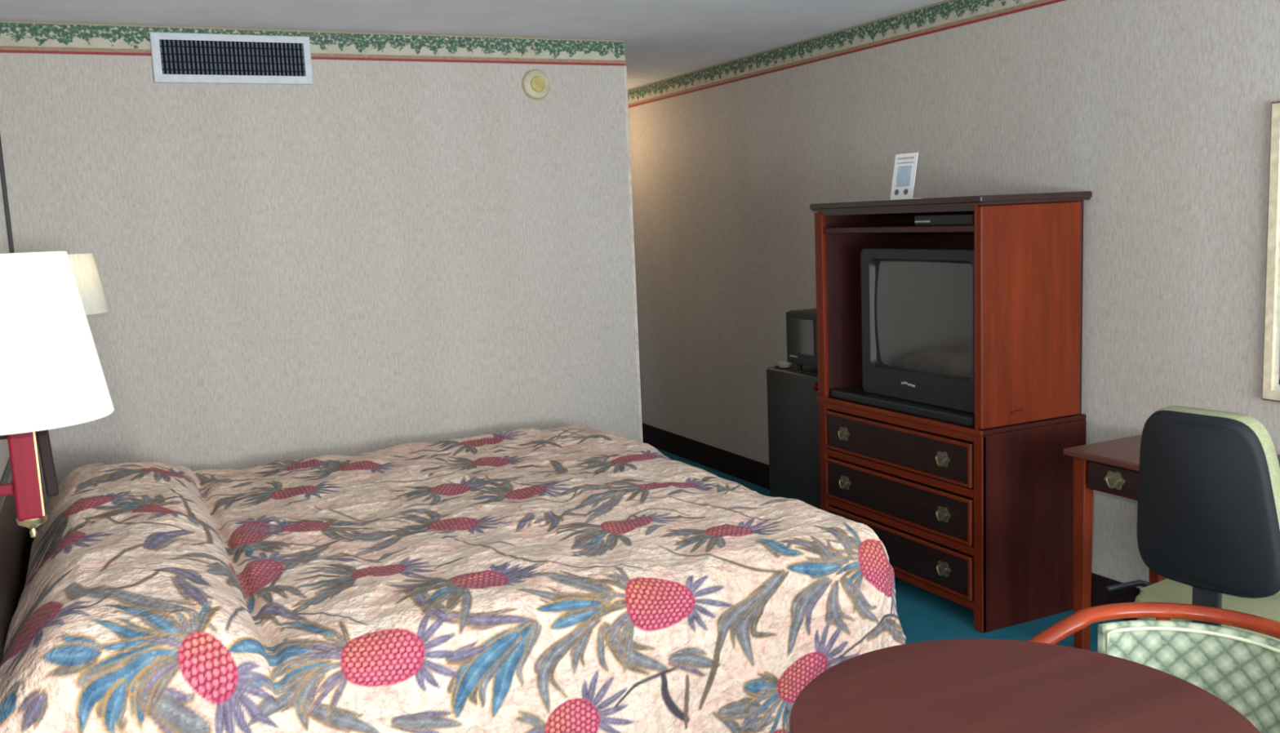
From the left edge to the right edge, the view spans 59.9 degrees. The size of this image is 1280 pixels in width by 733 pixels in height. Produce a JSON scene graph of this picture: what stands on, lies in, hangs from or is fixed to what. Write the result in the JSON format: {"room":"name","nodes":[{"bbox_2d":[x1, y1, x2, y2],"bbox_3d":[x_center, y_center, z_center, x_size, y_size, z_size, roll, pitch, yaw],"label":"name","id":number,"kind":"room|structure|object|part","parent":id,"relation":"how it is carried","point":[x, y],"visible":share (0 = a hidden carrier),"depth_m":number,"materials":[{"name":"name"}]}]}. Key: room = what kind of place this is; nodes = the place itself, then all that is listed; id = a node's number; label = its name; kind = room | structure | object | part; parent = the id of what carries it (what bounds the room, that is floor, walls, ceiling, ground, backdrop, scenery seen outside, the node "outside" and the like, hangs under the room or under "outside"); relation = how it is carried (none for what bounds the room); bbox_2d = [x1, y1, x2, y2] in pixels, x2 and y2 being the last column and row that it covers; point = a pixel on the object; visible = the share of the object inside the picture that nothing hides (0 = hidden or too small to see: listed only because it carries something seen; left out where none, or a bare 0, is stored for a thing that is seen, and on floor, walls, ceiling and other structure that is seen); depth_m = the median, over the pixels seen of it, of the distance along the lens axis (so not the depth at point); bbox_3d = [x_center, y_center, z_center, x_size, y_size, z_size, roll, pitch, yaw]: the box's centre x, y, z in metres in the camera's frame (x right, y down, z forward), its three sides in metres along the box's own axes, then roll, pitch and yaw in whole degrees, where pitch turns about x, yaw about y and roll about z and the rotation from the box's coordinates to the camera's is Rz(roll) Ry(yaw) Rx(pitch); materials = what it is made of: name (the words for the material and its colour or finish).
{"room":"hotel room","nodes":[
{"label":"hotel room","id":0,"kind":"room"},
{"bbox_2d":[0,439,9,484],"bbox_3d":[-1.058,0.232,1.372,0.100,2.440,6.733,-6,9,-26],"label":"wall","id":1,"kind":"structure","parent":0,"point":[4,449],"depth_m":3.63,"materials":[{"name":"paper"}]},
{"bbox_2d":[0,251,114,537],"bbox_3d":[-0.842,0.046,1.384,0.333,0.364,0.218,-6,9,-26],"label":"wall lamp","id":2,"kind":"object","parent":1,"relation":"attached to","point":[51,375],"visible":1,"depth_m":1.35,"materials":[{"name":"white fabric"}]},
{"bbox_3d":[-0.889,0.098,1.366,0.196,0.005,0.008,-6,9,-26],"label":"arm","id":3,"kind":"part","parent":2,"relation":"part of","materials":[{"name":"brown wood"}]},
{"bbox_3d":[-0.886,0.165,1.375,0.196,0.014,0.012,-6,9,-26],"label":"arm","id":4,"kind":"part","parent":2,"relation":"part of","materials":[{"name":"red wood"}]},
{"bbox_3d":[-0.787,0.098,1.416,0.031,0.195,0.031,-6,9,-26],"label":"post","id":5,"kind":"part","parent":2,"relation":"part of","materials":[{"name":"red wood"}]},
{"bbox_3d":[-0.778,0.081,1.442,0.023,0.180,0.018,-6,9,-26],"label":"post","id":6,"kind":"part","parent":2,"relation":"part of","materials":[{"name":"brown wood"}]},
{"bbox_3d":[-0.793,-0.035,1.398,0.218,0.211,0.218,-6,9,-26],"label":"lamp shade","id":7,"kind":"part","parent":2,"relation":"part of","materials":[{"name":"fabric"}]},
{"bbox_2d":[67,253,109,315],"bbox_3d":[-2.069,-0.208,3.910,0.360,0.364,0.218,-6,9,-26],"label":"wall lamp","id":8,"kind":"object","parent":1,"relation":"attached to","point":[83,266],"visible":0.23,"depth_m":3.89,"materials":[{"name":"beige fabric"}]},
{"bbox_2d":[0,48,639,502],"bbox_3d":[-1.721,-0.343,5.818,2.858,2.440,1.900,-6,9,-26],"label":"wall","id":9,"kind":"structure","parent":0,"point":[368,256],"depth_m":4.91,"materials":[{"name":"paper"}]},
{"bbox_2d":[0,134,14,253],"bbox_3d":[-2.452,-0.051,4.419,0.015,2.018,0.011,-6,9,-26],"label":"trim","id":10,"kind":"structure","parent":9,"relation":"attached to","point":[2,163],"depth_m":4.33,"materials":[{"name":"wood"}]},
{"bbox_2d":[149,31,313,84],"bbox_3d":[-1.700,-1.287,4.646,0.632,0.200,0.011,-6,9,-26],"label":"air vent","id":11,"kind":"object","parent":9,"relation":"in","point":[176,57],"visible":1,"depth_m":4.64,"materials":[{"name":"white metal"}]},
{"bbox_2d":[0,20,625,66],"bbox_3d":[-1.310,-1.398,4.835,2.754,0.121,0.004,-6,9,-26],"label":"trim","id":12,"kind":"structure","parent":9,"relation":"attached to","point":[15,37],"depth_m":4.87,"materials":[{"name":"green paper"}]},
{"bbox_2d":[522,69,550,99],"bbox_3d":[-0.484,-1.329,5.227,0.140,0.140,0.041,-6,9,-26],"label":"smoke detector","id":13,"kind":"object","parent":9,"relation":"attached to","point":[535,83],"visible":1,"depth_m":5.21,"materials":[{"name":"plastic"}]},
{"bbox_2d":[622,66,643,442],"bbox_3d":[-0.032,-0.396,5.590,0.018,2.176,0.023,-6,9,-26],"label":"trim","id":14,"kind":"structure","parent":9,"relation":"attached to","point":[624,68],"depth_m":5.55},
{"bbox_2d":[0,0,946,89],"bbox_3d":[-0.133,-1.367,3.477,3.887,0.080,10.000,-6,9,-26],"label":"ceiling","id":15,"kind":"structure","parent":0,"point":[664,39],"depth_m":4.70,"materials":[{"name":"paint"}]},
{"bbox_2d":[654,447,1124,732],"bbox_3d":[-0.025,1.128,3.816,3.887,0.080,10.000,-6,9,-26],"label":"floor","id":16,"kind":"structure","parent":0,"point":[923,615],"depth_m":4.25,"materials":[{"name":"teal carpet"}]},
{"bbox_2d":[0,460,36,662],"bbox_3d":[-0.878,0.692,3.804,2.228,0.860,2.420,-6,9,-26],"label":"headboard","id":17,"kind":"object","parent":16,"relation":"on","point":[16,541],"visible":0.02,"depth_m":3.23,"materials":[{"name":"wood"}]},
{"bbox_2d":[0,424,906,732],"bbox_3d":[-0.762,0.695,3.845,2.430,0.753,2.413,-6,9,-26],"label":"bedspread","id":18,"kind":"object","parent":17,"relation":"on","point":[574,578],"visible":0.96,"depth_m":3.02,"materials":[{"name":"fabric"}]},
{"bbox_2d":[766,363,821,509],"bbox_3d":[0.942,0.417,5.357,0.430,0.830,0.535,-6,9,-26],"label":"mini fridge","id":19,"kind":"object","parent":16,"relation":"on","point":[793,403],"visible":0.3,"depth_m":5.28,"materials":[{"name":"black plastic"}]},
{"bbox_2d":[775,361,792,368],"bbox_3d":[0.705,-0.008,5.396,0.088,0.022,0.088,-6,9,-26],"label":"dish","id":20,"kind":"object","parent":19,"relation":"on","point":[781,364],"visible":0.9,"depth_m":5.37,"materials":[{"name":"grey ceramic"}]},
{"bbox_2d":[786,308,817,369],"bbox_3d":[0.924,-0.123,5.207,0.327,0.280,0.372,-6,9,-26],"label":"microwave","id":21,"kind":"object","parent":19,"relation":"on","point":[801,325],"visible":0.37,"depth_m":5.18,"materials":[{"name":"black plastic"}]},
{"bbox_2d":[809,191,1092,633],"bbox_3d":[1.229,0.117,4.582,0.551,1.607,1.077,-6,9,-26],"label":"armoire","id":22,"kind":"object","parent":16,"relation":"on","point":[998,491],"visible":0.88,"depth_m":4.18,"materials":[{"name":"brown wood"}]},
{"bbox_3d":[0.790,0.091,4.939,0.036,0.036,0.048,-6,9,-26],"label":"door knob","id":23,"kind":"part","parent":22,"relation":"part of","materials":[{"name":"red wood"}]},
{"bbox_3d":[0.994,-0.294,4.956,0.487,0.800,0.022,-6,9,-26],"label":"door","id":24,"kind":"part","parent":22,"relation":"part of","materials":[{"name":"brown wood"}]},
{"bbox_3d":[0.867,0.289,4.759,0.021,0.060,0.080,-6,9,-26],"label":"drawer pull","id":25,"kind":"part","parent":22,"relation":"part of","materials":[{"name":"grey metal"}]},
{"bbox_3d":[0.876,0.502,4.788,0.021,0.060,0.080,-6,9,-26],"label":"drawer pull","id":26,"kind":"part","parent":22,"relation":"part of","materials":[{"name":"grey metal"}]},
{"bbox_3d":[1.013,0.320,4.480,0.006,0.165,0.910,-6,9,-26],"label":"edge moulding","id":27,"kind":"part","parent":22,"relation":"part of","materials":[{"name":"brown wood"}]},
{"bbox_3d":[0.990,-0.610,4.351,0.020,0.020,0.922,-6,9,-26],"label":"header rail","id":28,"kind":"part","parent":22,"relation":"part of","materials":[{"name":"brown wood"}]},
{"bbox_3d":[1.023,0.533,4.509,0.006,0.174,0.910,-6,9,-26],"label":"edge moulding","id":29,"kind":"part","parent":22,"relation":"part of","materials":[{"name":"brown wood"}]},
{"bbox_2d":[823,223,973,233],"bbox_3d":[1.216,-0.562,4.472,0.504,0.022,0.934,-6,9,-26],"label":"shelf","id":30,"kind":"object","parent":22,"relation":"attached to","point":[828,228],"depth_m":4.49,"materials":[{"name":"brown wood"}]},
{"bbox_3d":[1.032,0.747,4.538,0.006,0.165,0.910,-6,9,-26],"label":"edge moulding","id":31,"kind":"part","parent":22,"relation":"part of","materials":[{"name":"brown wood"}]},
{"bbox_3d":[1.024,0.215,4.473,0.019,0.030,0.922,-6,9,-26],"label":"rail","id":32,"kind":"part","parent":22,"relation":"part of","materials":[{"name":"brown wood"}]},
{"bbox_3d":[1.033,0.423,4.501,0.019,0.030,0.922,-6,9,-26],"label":"drawer rail","id":33,"kind":"part","parent":22,"relation":"part of","materials":[{"name":"brown wood"}]},
{"bbox_3d":[1.026,0.319,4.486,0.021,0.165,0.910,-6,9,-26],"label":"drawer","id":34,"kind":"part","parent":22,"relation":"part of","materials":[{"name":"brown wood"}]},
{"bbox_3d":[1.042,0.641,4.531,0.019,0.030,0.922,-6,9,-26],"label":"drawer rail","id":35,"kind":"part","parent":22,"relation":"part of","materials":[{"name":"brown wood"}]},
{"bbox_3d":[1.035,0.532,4.515,0.021,0.174,0.910,-6,9,-26],"label":"drawer","id":36,"kind":"part","parent":22,"relation":"part of","materials":[{"name":"brown wood"}]},
{"bbox_3d":[1.044,0.746,4.544,0.021,0.165,0.910,-6,9,-26],"label":"drawer","id":37,"kind":"part","parent":22,"relation":"part of","materials":[{"name":"brown wood"}]},
{"bbox_2d":[831,385,974,426],"bbox_3d":[1.222,0.141,4.556,0.438,0.036,0.874,-6,9,-26],"label":"tray","id":38,"kind":"object","parent":22,"relation":"on","point":[856,393],"visible":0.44,"depth_m":4.43,"materials":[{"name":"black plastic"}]},
{"bbox_2d":[860,247,974,413],"bbox_3d":[1.277,-0.176,4.452,0.402,0.612,0.744,-6,9,-26],"label":"television","id":39,"kind":"object","parent":38,"relation":"on","point":[917,304],"visible":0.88,"depth_m":4.37,"materials":[{"name":"grey plastic"}]},
{"bbox_2d":[889,152,918,199],"bbox_3d":[1.068,-0.763,4.461,0.057,0.182,0.120,-7,9,-32],"label":"tent card","id":40,"kind":"object","parent":22,"relation":"on","point":[905,164],"visible":0.98,"depth_m":4.45,"materials":[{"name":"grey paper"}]},
{"bbox_3d":[1.059,-0.763,4.455,0.017,0.082,0.074,-7,9,-32],"label":"printed panel","id":41,"kind":"part","parent":40,"relation":"part of","materials":[{"name":"blue paper"}]},
{"bbox_3d":[1.052,0.849,4.559,0.019,0.030,0.922,-6,9,-26],"label":"rail","id":42,"kind":"part","parent":22,"relation":"part of","materials":[{"name":"brown wood"}]},
{"bbox_3d":[1.140,0.352,4.206,0.021,0.060,0.080,-6,9,-26],"label":"drawer pull","id":43,"kind":"part","parent":22,"relation":"part of","materials":[{"name":"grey metal"}]},
{"bbox_3d":[1.149,0.565,4.235,0.021,0.060,0.080,-6,9,-26],"label":"drawer pull","id":44,"kind":"part","parent":22,"relation":"part of","materials":[{"name":"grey metal"}]},
{"bbox_3d":[1.158,0.778,4.264,0.021,0.060,0.080,-6,9,-26],"label":"drawer pull","id":45,"kind":"part","parent":22,"relation":"part of","materials":[{"name":"grey metal"}]},
{"bbox_2d":[914,212,973,226],"bbox_3d":[1.241,-0.561,4.213,0.242,0.042,0.320,-6,9,-26],"label":"cable box","id":46,"kind":"object","parent":22,"relation":"on","point":[953,219],"visible":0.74,"depth_m":4.16,"materials":[{"name":"black plastic"}]},
{"bbox_3d":[1.430,-0.193,4.071,0.487,0.800,0.022,-6,9,-26],"label":"door","id":47,"kind":"part","parent":22,"relation":"part of","materials":[{"name":"brown wood"}]},
{"bbox_2d":[789,638,1260,732],"bbox_3d":[0.633,0.948,1.863,0.741,0.737,0.741,-6,9,-26],"label":"round table","id":48,"kind":"object","parent":16,"relation":"on","point":[966,685],"visible":1,"depth_m":1.92,"materials":[{"name":"brown wood"}]},
{"bbox_2d":[1027,602,1279,732],"bbox_3d":[1.055,0.893,2.108,0.501,0.751,0.687,-6,9,-26],"label":"barrel chair","id":49,"kind":"object","parent":16,"relation":"on","point":[1242,668],"visible":0.73,"depth_m":2.24,"materials":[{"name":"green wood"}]},
{"bbox_3d":[1.042,0.572,2.064,0.500,0.102,0.687,-6,9,-26],"label":"rail","id":50,"kind":"part","parent":49,"relation":"part of","materials":[{"name":"orange wood"}]},
{"bbox_3d":[1.099,0.872,2.349,0.036,0.724,0.037,-6,9,-26],"label":"leg","id":51,"kind":"part","parent":49,"relation":"part of","materials":[{"name":"orange wood"}]},
{"bbox_3d":[1.149,0.686,2.131,0.222,0.290,0.480,-6,9,-26],"label":"panel","id":52,"kind":"part","parent":49,"relation":"part of","materials":[{"name":"green fabric"}]},
{"bbox_2d":[1063,435,1279,650],"bbox_3d":[1.934,0.690,3.342,0.454,0.746,1.280,-6,9,-26],"label":"desk","id":53,"kind":"object","parent":16,"relation":"on","point":[1111,466],"visible":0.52,"depth_m":3.74,"materials":[{"name":"brown wood"}]},
{"bbox_3d":[1.512,0.659,3.792,0.048,0.722,0.050,-6,9,-26],"label":"leg","id":54,"kind":"part","parent":53,"relation":"part of","materials":[{"name":"brown wood"}]},
{"bbox_3d":[1.612,0.383,3.479,0.012,0.084,0.510,-6,9,-26],"label":"drawer","id":55,"kind":"part","parent":53,"relation":"part of","materials":[{"name":"brown wood"}]},
{"bbox_3d":[1.533,0.370,3.601,0.021,0.060,0.080,-6,9,-26],"label":"drawer pull","id":56,"kind":"part","parent":53,"relation":"part of","materials":[{"name":"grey metal"}]},
{"bbox_3d":[1.846,0.623,3.952,0.048,0.722,0.050,-6,9,-26],"label":"leg","id":57,"kind":"part","parent":53,"relation":"part of","materials":[{"name":"brown wood"}]},
{"bbox_2d":[1105,405,1279,641],"bbox_3d":[1.522,0.605,2.865,0.606,1.077,0.632,-8,9,-33],"label":"office chair","id":58,"kind":"object","parent":16,"relation":"on","point":[1208,507],"visible":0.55,"depth_m":2.63,"materials":[{"name":"plastic"}]},
{"bbox_3d":[1.463,0.642,3.080,0.318,0.073,0.112,1,8,23],"label":"tilt lever","id":59,"kind":"part","parent":58,"relation":"part of","materials":[{"name":"black plastic"}]},
{"bbox_2d":[1134,578,1279,641],"bbox_3d":[1.583,0.633,2.850,0.460,0.070,0.470,-8,9,-33],"label":"seat cushion","id":60,"kind":"object","parent":58,"relation":"on","point":[1166,590],"depth_m":2.85,"materials":[{"name":"green fabric"}]},
{"bbox_2d":[1155,405,1279,595],"bbox_3d":[1.367,0.318,2.670,0.128,0.443,0.363,-8,9,-33],"label":"cushion","id":61,"kind":"object","parent":58,"relation":"on","point":[1217,489],"depth_m":2.60,"materials":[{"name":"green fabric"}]},
{"bbox_2d":[628,0,1279,588],"bbox_3d":[1.619,-0.304,4.463,0.100,2.440,10.000,-6,9,-26],"label":"wall","id":62,"kind":"structure","parent":0,"point":[1160,110],"depth_m":4.35,"materials":[{"name":"paper"}]},
{"bbox_2d":[627,0,1066,107],"bbox_3d":[1.524,-1.446,4.285,0.004,0.121,9.800,-6,9,-26],"label":"trim","id":63,"kind":"structure","parent":62,"relation":"attached to","point":[946,15],"depth_m":5.38,"materials":[{"name":"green paper"}]},
{"bbox_2d":[642,422,1139,620],"bbox_3d":[1.618,0.839,4.593,0.014,0.142,9.800,-6,9,-26],"label":"baseboard","id":64,"kind":"structure","parent":62,"relation":"attached to","point":[757,473],"depth_m":6.73,"materials":[{"name":"black rubber"}]},
{"bbox_2d":[1262,101,1279,401],"bbox_3d":[2.204,-0.310,3.098,0.025,0.939,0.958,-6,9,-26],"label":"picture frame","id":65,"kind":"object","parent":62,"relation":"attached to","point":[1271,357],"visible":1,"depth_m":3.51,"materials":[{"name":"beige wood"}]}
]}

